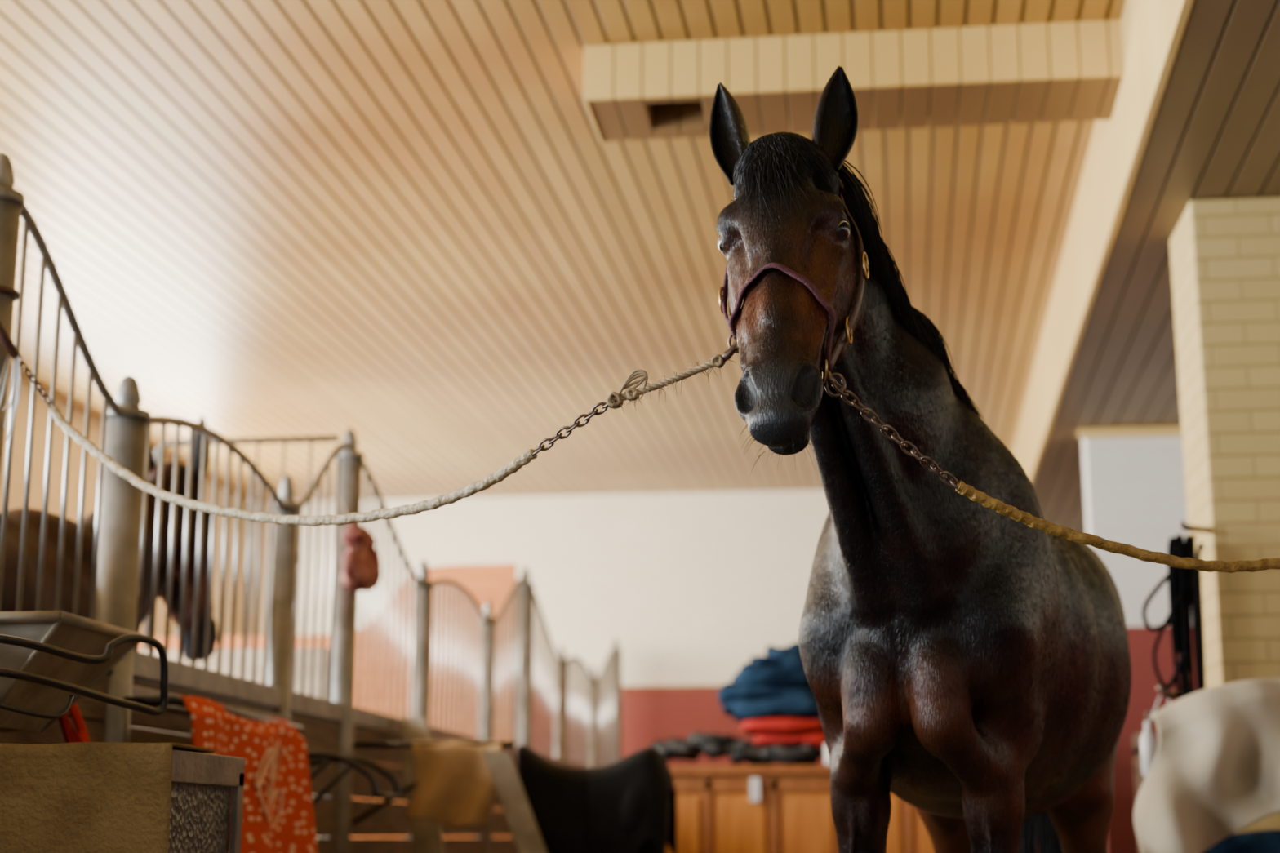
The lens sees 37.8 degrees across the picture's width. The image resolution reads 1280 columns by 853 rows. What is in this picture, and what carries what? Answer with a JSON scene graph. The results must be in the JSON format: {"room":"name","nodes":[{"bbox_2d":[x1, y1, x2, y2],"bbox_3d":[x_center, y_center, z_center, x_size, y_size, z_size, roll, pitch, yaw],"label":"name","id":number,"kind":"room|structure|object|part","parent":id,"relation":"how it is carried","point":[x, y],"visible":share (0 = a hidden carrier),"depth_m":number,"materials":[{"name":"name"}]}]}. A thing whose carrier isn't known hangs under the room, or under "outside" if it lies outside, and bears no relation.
{"room":"farm building","nodes":[
{"label":"farm building","id":0,"kind":"room"},
{"bbox_2d":[0,373,248,637],"bbox_3d":[-4.562,0.531,7.448,0.200,3.760,17.600,-1,-12,7],"label":"wall","id":1,"kind":"structure","parent":0,"point":[21,421],"depth_m":12.70,"materials":[{"name":"paint"}]},
{"bbox_2d":[246,489,828,767],"bbox_3d":[1.054,2.311,15.551,9.400,3.760,0.200,-1,-12,7],"label":"wall","id":2,"kind":"structure","parent":0,"point":[690,588],"depth_m":15.79,"materials":[{"name":"paint"}]},
{"bbox_2d":[533,684,722,690],"bbox_3d":[1.041,2.156,15.474,9.000,0.030,0.020,-1,-12,7],"label":"trim","id":3,"kind":"structure","parent":2,"relation":"attached to","point":[701,686],"depth_m":15.57,"materials":[{"name":"brown wood"}]},
{"bbox_2d":[0,0,1125,502],"bbox_3d":[-0.014,-1.372,7.314,9.640,0.100,17.600,-1,-12,7],"label":"ceiling","id":4,"kind":"structure","parent":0,"point":[409,226],"depth_m":9.01,"materials":[{"name":"brown wood"}]},
{"bbox_2d":[583,17,1124,142],"bbox_3d":[0.790,-1.288,6.997,1.955,0.220,0.450,-1,-12,7],"label":"ceiling beam","id":5,"kind":"structure","parent":4,"relation":"attached to","point":[1071,71],"depth_m":6.83,"materials":[{"name":"beige wood"}]},
{"bbox_2d":[516,745,676,852],"bbox_3d":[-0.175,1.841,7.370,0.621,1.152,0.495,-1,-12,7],"label":"saddle","id":6,"kind":"object","parent":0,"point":[628,804],"visible":0.98,"depth_m":7.25,"materials":[{"name":"black leather"}]},
{"bbox_2d":[1081,436,1196,852],"bbox_3d":[3.776,1.527,10.444,2.380,3.100,0.200,-1,-12,7],"label":"wall partition","id":7,"kind":"structure","parent":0,"point":[1135,487],"depth_m":10.64,"materials":[{"name":"white paint"}]},
{"bbox_2d":[1078,426,1182,439],"bbox_3d":[3.742,0.013,10.658,2.420,0.050,0.040,-1,-12,7],"label":"trim","id":8,"kind":"structure","parent":7,"relation":"attached to","point":[1148,432],"depth_m":10.74,"materials":[{"name":"brown wood"}]},
{"bbox_2d":[1012,0,1279,533],"bbox_3d":[3.284,-1.139,6.863,3.021,0.570,17.681,-2,-13,8],"label":"ceiling","id":9,"kind":"structure","parent":0,"point":[1196,116],"depth_m":7.21,"materials":[{"name":"beige wood"}]},
{"bbox_2d":[1169,196,1279,834],"bbox_3d":[2.434,0.716,6.754,0.755,3.100,0.480,-1,-12,7],"label":"brick column","id":10,"kind":"structure","parent":0,"point":[1225,253],"depth_m":6.74,"materials":[{"name":"beige brick"}]},
{"bbox_2d":[1140,683,1181,777],"bbox_3d":[1.890,1.081,6.528,0.294,0.351,0.232,-1,-12,7],"label":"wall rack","id":11,"kind":"object","parent":10,"relation":"attached to","point":[1148,746],"visible":0.42,"depth_m":6.46,"materials":[{"name":"metal"}]},
{"bbox_2d":[1142,520,1210,697],"bbox_3d":[1.915,0.699,6.488,0.341,0.758,0.117,6,-14,-27],"label":"bridle","id":12,"kind":"object","parent":10,"relation":"hanging from","point":[1184,585],"visible":0.86,"depth_m":6.46,"materials":[{"name":"black leather"}]},
{"bbox_3d":[0.006,2.300,6.505,9.600,0.100,18.200,-1,-12,7],"label":"floor","id":13,"kind":"structure","parent":0,"visible":0},
{"bbox_2d":[0,742,244,852],"bbox_3d":[-1.182,1.114,3.616,0.735,0.975,0.459,-1,-12,7],"label":"trunk","id":14,"kind":"object","parent":13,"relation":"on","point":[77,797],"visible":1,"depth_m":3.46,"materials":[{"name":"beige fabric"}]},
{"bbox_3d":[-1.181,1.124,3.623,0.735,0.960,0.440,-1,-12,7],"label":"lid and latch","id":15,"kind":"part","parent":14,"relation":"part of","materials":[{"name":"grey paint"}]},
{"bbox_2d":[0,152,349,852],"bbox_3d":[-2.937,0.884,5.889,3.329,2.400,3.190,-1,-12,7],"label":"stall","id":16,"kind":"object","parent":13,"relation":"on","point":[284,681],"visible":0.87,"depth_m":5.40,"materials":[{"name":"grey paint"}]},
{"bbox_2d":[0,610,142,733],"bbox_3d":[-1.339,0.546,4.079,0.351,0.232,0.456,-1,-12,7],"label":"trough","id":17,"kind":"object","parent":16,"relation":"attached to","point":[58,628],"visible":0.65,"depth_m":4.00,"materials":[{"name":"grey metal"}]},
{"bbox_2d":[57,702,90,742],"bbox_3d":[-1.402,0.720,4.584,0.080,0.181,0.203,-1,-12,7],"label":"strap","id":18,"kind":"object","parent":16,"relation":"attached to","point":[70,735],"visible":0.37,"depth_m":4.64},
{"bbox_2d":[0,633,168,719],"bbox_3d":[-1.257,0.487,3.706,0.785,0.200,0.273,9,-15,-36],"label":"rack","id":19,"kind":"object","parent":16,"relation":"attached to","point":[5,639],"visible":1,"depth_m":3.76,"materials":[{"name":"black metal"}]},
{"bbox_2d":[0,414,217,720],"bbox_3d":[-1.889,0.877,5.580,0.731,2.280,2.762,-1,-12,7],"label":"horse","id":20,"kind":"object","parent":16,"relation":"in","point":[15,515],"depth_m":6.33},
{"bbox_2d":[123,695,317,852],"bbox_3d":[-1.206,1.151,5.487,0.265,0.649,1.174,-1,-12,7],"label":"hanging towel","id":21,"kind":"object","parent":16,"relation":"hanging from","point":[278,812],"visible":0.77,"depth_m":5.55,"materials":[{"name":"orange fabric"}]},
{"bbox_3d":[-1.252,0.862,5.556,0.172,0.034,1.174,-1,-12,7],"label":"rail","id":22,"kind":"part","parent":21,"relation":"part of","materials":[{"name":"black paint"}]},
{"bbox_2d":[254,742,283,828],"bbox_3d":[-1.111,1.082,5.630,0.031,0.267,0.368,0,-12,0],"label":"print","id":23,"kind":"object","parent":21,"relation":"attached to","point":[268,757],"depth_m":5.57},
{"bbox_2d":[142,435,338,649],"bbox_3d":[-1.592,0.471,7.441,0.764,0.874,0.028,-1,-12,7],"label":"grille","id":24,"kind":"object","parent":16,"relation":"attached to","point":[322,438],"depth_m":7.48,"materials":[{"name":"grey metal"}]},
{"bbox_2d":[307,751,401,804],"bbox_3d":[-1.041,1.226,6.198,0.437,0.278,0.322,-1,-12,7],"label":"rack","id":25,"kind":"object","parent":16,"relation":"attached to","point":[325,758],"visible":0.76,"depth_m":6.21,"materials":[{"name":"black metal"}]},
{"bbox_2d":[0,284,739,526],"bbox_3d":[-0.695,-0.102,3.892,2.025,0.647,0.182,-7,-14,29],"label":"tie","id":26,"kind":"object","parent":16,"relation":"attached to","point":[614,400],"visible":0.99,"depth_m":3.74,"materials":[{"name":"fabric"}]},
{"bbox_3d":[-0.647,-0.076,3.856,1.910,0.408,0.107,-8,-14,31],"label":"chain and snap","id":27,"kind":"part","parent":26,"relation":"part of","materials":[{"name":"metal"}]},
{"bbox_2d":[138,428,525,852],"bbox_3d":[-2.520,1.629,9.325,3.320,2.420,4.050,-1,-12,7],"label":"stall","id":28,"kind":"object","parent":13,"relation":"on","point":[442,649],"visible":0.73,"depth_m":8.90,"materials":[{"name":"grey paint"}]},
{"bbox_2d":[339,497,381,591],"bbox_3d":[-1.098,0.454,7.242,0.170,0.381,0.279,-1,-12,7],"label":"hanging bag","id":29,"kind":"object","parent":28,"relation":"hanging from","point":[361,562],"visible":1,"depth_m":7.16,"materials":[{"name":"red fabric"}]},
{"bbox_3d":[-1.134,0.362,7.285,0.096,0.183,0.009,-4,-13,19],"label":"cord","id":30,"kind":"part","parent":29,"relation":"part of","materials":[{"name":"fabric"}]},
{"bbox_2d":[350,740,515,826],"bbox_3d":[-0.810,1.386,7.247,0.645,0.332,0.102,-1,-12,7],"label":"hanging cloth","id":31,"kind":"object","parent":28,"relation":"attached to","point":[454,785],"visible":1,"depth_m":7.23,"materials":[{"name":"brown fabric"}]},
{"bbox_2d":[398,716,444,852],"bbox_3d":[-0.856,1.835,7.650,0.126,1.300,0.590,7,-14,-29],"label":"plank","id":32,"kind":"object","parent":13,"relation":"on","point":[426,834],"visible":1,"depth_m":7.83,"materials":[{"name":"brown wood"}]},
{"bbox_2d":[483,751,546,852],"bbox_3d":[-0.329,1.774,6.957,0.614,1.120,0.069,-7,-14,28],"label":"plank","id":33,"kind":"object","parent":13,"relation":"on","point":[527,838],"visible":1,"depth_m":7.10,"materials":[{"name":"beige wood"}]},
{"bbox_2d":[515,566,622,768],"bbox_3d":[-0.448,2.474,13.125,0.121,2.400,4.331,-1,-12,7],"label":"stall","id":34,"kind":"object","parent":13,"relation":"on","point":[602,711],"visible":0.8,"depth_m":12.56,"materials":[{"name":"grey paint"}]},
{"bbox_2d":[666,765,1038,852],"bbox_3d":[1.085,2.405,9.934,2.170,1.165,0.610,-1,-12,7],"label":"base cabinet","id":35,"kind":"object","parent":13,"relation":"on","point":[716,813],"visible":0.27,"depth_m":9.79,"materials":[{"name":"orange wood"}]},
{"bbox_2d":[636,731,824,765],"bbox_3d":[0.483,1.749,10.087,1.062,0.199,0.482,-1,-12,7],"label":"pile","id":36,"kind":"object","parent":35,"relation":"on","point":[714,746],"visible":0.95,"depth_m":9.97,"materials":[{"name":"black fabric"}]},
{"bbox_2d":[740,718,826,747],"bbox_3d":[0.813,1.666,10.124,0.533,0.156,0.419,-1,-12,7],"label":"blanket","id":37,"kind":"object","parent":36,"relation":"on","point":[770,732],"visible":0.73,"depth_m":9.96,"materials":[{"name":"red fabric"}]},
{"bbox_2d":[716,641,819,722],"bbox_3d":[0.734,1.394,10.188,0.628,0.454,0.473,-1,-12,7],"label":"blankets","id":38,"kind":"object","parent":37,"relation":"on","point":[775,685],"visible":0.73,"depth_m":9.99,"materials":[{"name":"blue fabric"}]},
{"bbox_2d":[750,777,759,801],"bbox_3d":[0.604,1.907,9.797,0.050,0.120,0.030,-1,-12,7],"label":"paper tag","id":39,"kind":"object","parent":35,"relation":"attached to","point":[754,782],"visible":1,"depth_m":9.78,"materials":[{"name":"white paper"}]},
{"bbox_3d":[1.085,2.405,9.934,2.170,1.165,0.610,-1,-12,7],"label":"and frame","id":40,"kind":"part","parent":35,"relation":"part of","materials":[{"name":"brown wood"}]},
{"bbox_2d":[824,743,830,765],"bbox_3d":[1.021,1.727,9.832,0.103,0.110,0.079,-9,-15,36],"label":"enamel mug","id":41,"kind":"object","parent":35,"relation":"on","point":[827,759],"visible":0.13,"depth_m":9.81,"materials":[{"name":"white ceramic"}]},
{"bbox_2d":[709,65,1131,852],"bbox_3d":[0.689,0.593,4.276,0.692,2.276,2.621,-6,-14,24],"label":"horse","id":42,"kind":"object","parent":13,"relation":"on","point":[964,661],"visible":0.97,"depth_m":3.69},
{"bbox_2d":[718,177,869,383],"bbox_3d":[0.287,-0.300,3.500,0.285,0.519,0.306,-1,-12,7],"label":"halter","id":43,"kind":"object","parent":42,"relation":"attached to","point":[830,357],"visible":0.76,"depth_m":3.40,"materials":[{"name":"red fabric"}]},
{"bbox_2d":[1132,729,1157,852],"bbox_3d":[2.986,2.134,9.015,1.050,1.300,0.500,-1,-12,7],"label":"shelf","id":44,"kind":"object","parent":13,"relation":"on","point":[1140,778],"visible":0.02,"depth_m":9.29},
{"bbox_2d":[1133,678,1279,852],"bbox_3d":[1.907,1.450,5.939,0.655,1.300,0.489,-1,-12,7],"label":"blanket","id":45,"kind":"object","parent":13,"relation":"on","point":[1214,773],"visible":1,"depth_m":5.95,"materials":[{"name":"white fabric"}]},
{"bbox_3d":[2.385,0.462,3.733,0.136,2.300,0.112,-1,-12,7],"label":"post","id":46,"kind":"object","parent":13,"relation":"on","visible":0},
{"bbox_2d":[822,368,1279,573],"bbox_3d":[1.339,0.055,3.574,2.071,0.471,0.037,3,-13,-13],"label":"tie","id":47,"kind":"object","parent":46,"relation":"attached to","point":[1059,531],"visible":1,"depth_m":3.39,"materials":[{"name":"fabric"}]},
{"bbox_3d":[0.460,0.007,3.369,0.266,0.224,0.020,2,-13,-11],"label":"chain and snap","id":48,"kind":"part","parent":47,"relation":"part of","materials":[{"name":"metal"}]}
]}

